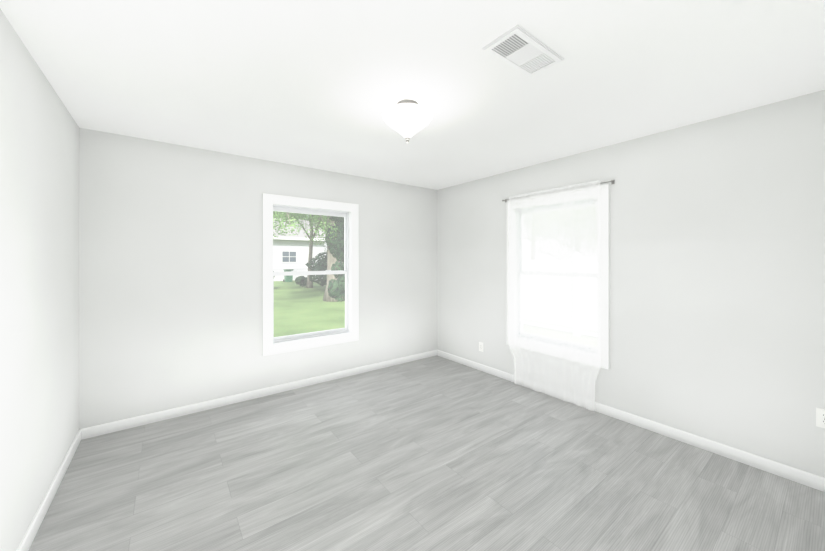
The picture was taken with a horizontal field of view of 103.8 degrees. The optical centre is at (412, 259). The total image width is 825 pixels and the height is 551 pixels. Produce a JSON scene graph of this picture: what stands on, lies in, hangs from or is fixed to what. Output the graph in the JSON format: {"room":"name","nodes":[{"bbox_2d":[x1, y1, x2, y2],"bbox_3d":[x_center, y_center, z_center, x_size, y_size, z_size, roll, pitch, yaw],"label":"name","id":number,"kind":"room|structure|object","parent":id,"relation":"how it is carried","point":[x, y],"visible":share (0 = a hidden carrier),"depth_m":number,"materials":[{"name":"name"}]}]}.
{"room":"empty bedroom","nodes":[
{"label":"empty bedroom","id":0,"kind":"room"},
{"bbox_2d":[0,9,78,550],"bbox_3d":[-1.544,0.185,1.006,0.150,2.440,3.710,0,0,-37],"label":"wall","id":1,"kind":"structure","parent":0,"point":[39,278],"depth_m":1.66,"materials":[{"name":"paint"}]},
{"bbox_2d":[16,429,80,550],"bbox_3d":[-1.479,1.364,1.056,0.013,0.082,3.710,0,0,-37],"label":"baseboard","id":2,"kind":"structure","parent":1,"relation":"attached to","point":[32,530],"depth_m":1.83,"materials":[{"name":"white paint"}]},
{"bbox_2d":[79,128,436,428],"bbox_3d":[-1.165,0.185,3.717,4.030,2.440,0.150,0,0,-37],"label":"wall","id":3,"kind":"structure","parent":0,"point":[170,276],"depth_m":3.02,"materials":[{"name":"paint"}]},
{"bbox_2d":[79,350,436,439],"bbox_3d":[-1.116,1.364,3.652,3.730,0.082,0.013,0,0,-37],"label":"baseboard","id":4,"kind":"structure","parent":3,"relation":"attached to","point":[111,427],"depth_m":3.16,"materials":[{"name":"white paint"}]},
{"bbox_2d":[262,193,358,355],"bbox_3d":[-1.144,0.150,3.710,1.095,1.670,0.157,0,0,-37],"label":"window","id":5,"kind":"structure","parent":3,"relation":"in","point":[271,343],"depth_m":3.66,"materials":[{"name":"white paint"}]},
{"bbox_2d":[0,0,824,189],"bbox_3d":[0.002,-1.060,2.179,4.030,0.050,4.010,0,0,-37],"label":"ceiling","id":6,"kind":"structure","parent":0,"point":[320,84],"depth_m":1.79,"materials":[{"name":"paint"}]},
{"bbox_2d":[381,99,433,142],"bbox_3d":[-0.033,-0.906,2.153,0.349,0.258,0.349,0,0,-37],"label":"ceiling light","id":7,"kind":"object","parent":6,"relation":"hanging from","point":[407,119],"visible":1,"depth_m":2.07,"materials":[{"name":"white glass"}]},
{"bbox_2d":[482,25,563,76],"bbox_3d":[0.562,-1.030,1.625,0.400,0.011,0.200,0,0,-37],"label":"ceiling vent","id":8,"kind":"object","parent":6,"relation":"in","point":[520,49],"visible":1,"depth_m":1.60,"materials":[{"name":"white metal"}]},
{"bbox_2d":[29,356,824,550],"bbox_3d":[0.002,1.430,2.179,4.030,0.050,4.010,0,0,-37],"label":"floor","id":9,"kind":"structure","parent":0,"point":[435,453],"depth_m":2.04,"materials":[{"name":"laminate"}]},
{"bbox_2d":[437,90,824,477],"bbox_3d":[1.547,0.185,3.352,0.150,2.440,3.710,0,0,-37],"label":"wall","id":10,"kind":"structure","parent":0,"point":[717,279],"depth_m":2.43,"materials":[{"name":"paint"}]},
{"bbox_2d":[479,342,482,351],"bbox_3d":[0.871,1.105,4.113,0.007,0.115,0.070,0,0,-37],"label":"electrical outlet","id":11,"kind":"object","parent":10,"relation":"attached to","point":[481,346],"visible":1,"depth_m":4.11,"materials":[{"name":"plastic"}]},
{"bbox_2d":[507,184,608,369],"bbox_3d":[1.493,0.150,3.393,0.157,1.670,1.095,0,0,-37],"label":"window","id":12,"kind":"structure","parent":10,"relation":"in","point":[603,250],"depth_m":3.24,"materials":[{"name":"white paint"}]},
{"bbox_2d":[502,180,614,410],"bbox_3d":[1.422,0.333,3.336,0.069,2.120,1.188,0,0,-37],"label":"sheer curtain","id":13,"kind":"object","parent":10,"relation":"hanging from","point":[572,188],"visible":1,"depth_m":3.26,"materials":[{"name":"white fabric"}]},
{"bbox_2d":[437,350,824,491],"bbox_3d":[1.482,1.364,3.303,0.013,0.082,3.710,0,0,-37],"label":"baseboard","id":14,"kind":"structure","parent":10,"relation":"attached to","point":[814,481],"depth_m":2.49,"materials":[{"name":"white paint"}]},
{"bbox_2d":[816,407,824,427],"bbox_3d":[2.503,0.965,1.963,0.007,0.115,0.070,0,0,-37],"label":"electrical outlet","id":15,"kind":"object","parent":10,"relation":"attached to","point":[820,417],"visible":1,"depth_m":1.98,"materials":[{"name":"plastic"}]},
{"label":"outside","id":16,"kind":"structure","parent":0,"visible":0},
{"bbox_2d":[274,280,596,346],"bbox_3d":[-0.362,1.855,-0.426,240.000,0.001,240.000,0,0,-37],"label":"lawn","id":17,"kind":"structure","parent":16,"point":[304,298],"depth_m":11.22,"materials":[{"name":"green plant"}]},
{"bbox_2d":[283,269,293,281],"bbox_3d":[-10.514,1.325,27.421,0.680,1.060,0.783,0,0,-37],"label":"bin","id":18,"kind":"object","parent":17,"relation":"on","point":[289,279],"depth_m":27.19,"materials":[{"name":"green plastic"}]},
{"bbox_2d":[273,269,316,285],"bbox_3d":[-2.925,1.208,27.760,42.068,1.295,0.068,0,0,-37],"label":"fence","id":19,"kind":"object","parent":17,"relation":"on","point":[287,278],"depth_m":23.14,"materials":[{"name":"grey wood"}]},
{"bbox_2d":[273,218,324,280],"bbox_3d":[-15.732,-1.210,30.656,13.100,6.130,10.900,0,0,-37],"label":"house","id":20,"kind":"structure","parent":17,"relation":"on","point":[294,254],"depth_m":29.38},
{"bbox_2d":[273,211,326,287],"bbox_3d":[-6.700,-3.077,21.593,8.046,9.884,6.509,0,0,-37],"label":"tree","id":21,"kind":"object","parent":17,"relation":"on","point":[310,284],"depth_m":21.65,"materials":[{"name":"green plant"}]},
{"bbox_2d":[273,252,326,286],"bbox_3d":[-5.384,0.521,21.180,9.248,2.839,5.575,0,0,-37],"label":"bush","id":22,"kind":"object","parent":17,"relation":"on","point":[320,264],"depth_m":21.02,"materials":[{"name":"green plant"}]},
{"bbox_2d":[274,212,326,251],"bbox_3d":[-14.861,-5.346,45.815,70.871,14.428,15.574,0,0,-37],"label":"treeline","id":23,"kind":"object","parent":17,"relation":"on","point":[325,248],"depth_m":43.38,"materials":[{"name":"green plant"}]},
{"bbox_2d":[274,211,344,301],"bbox_3d":[-3.735,-4.148,15.286,12.488,12.874,13.197,0,0,-37],"label":"tree","id":24,"kind":"object","parent":17,"relation":"on","point":[337,250],"depth_m":14.48,"materials":[{"name":"green plant"}]},
{"bbox_2d":[273,211,337,244],"bbox_3d":[-4.585,-2.051,12.552,4.314,2.765,3.670,0,0,-37],"label":"tree","id":25,"kind":"object","parent":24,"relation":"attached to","point":[285,218],"depth_m":13.28,"materials":[{"name":"green plant"}]},
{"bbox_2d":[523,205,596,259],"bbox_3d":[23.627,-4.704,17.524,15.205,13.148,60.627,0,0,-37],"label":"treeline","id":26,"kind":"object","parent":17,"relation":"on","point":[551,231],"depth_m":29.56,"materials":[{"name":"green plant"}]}
]}

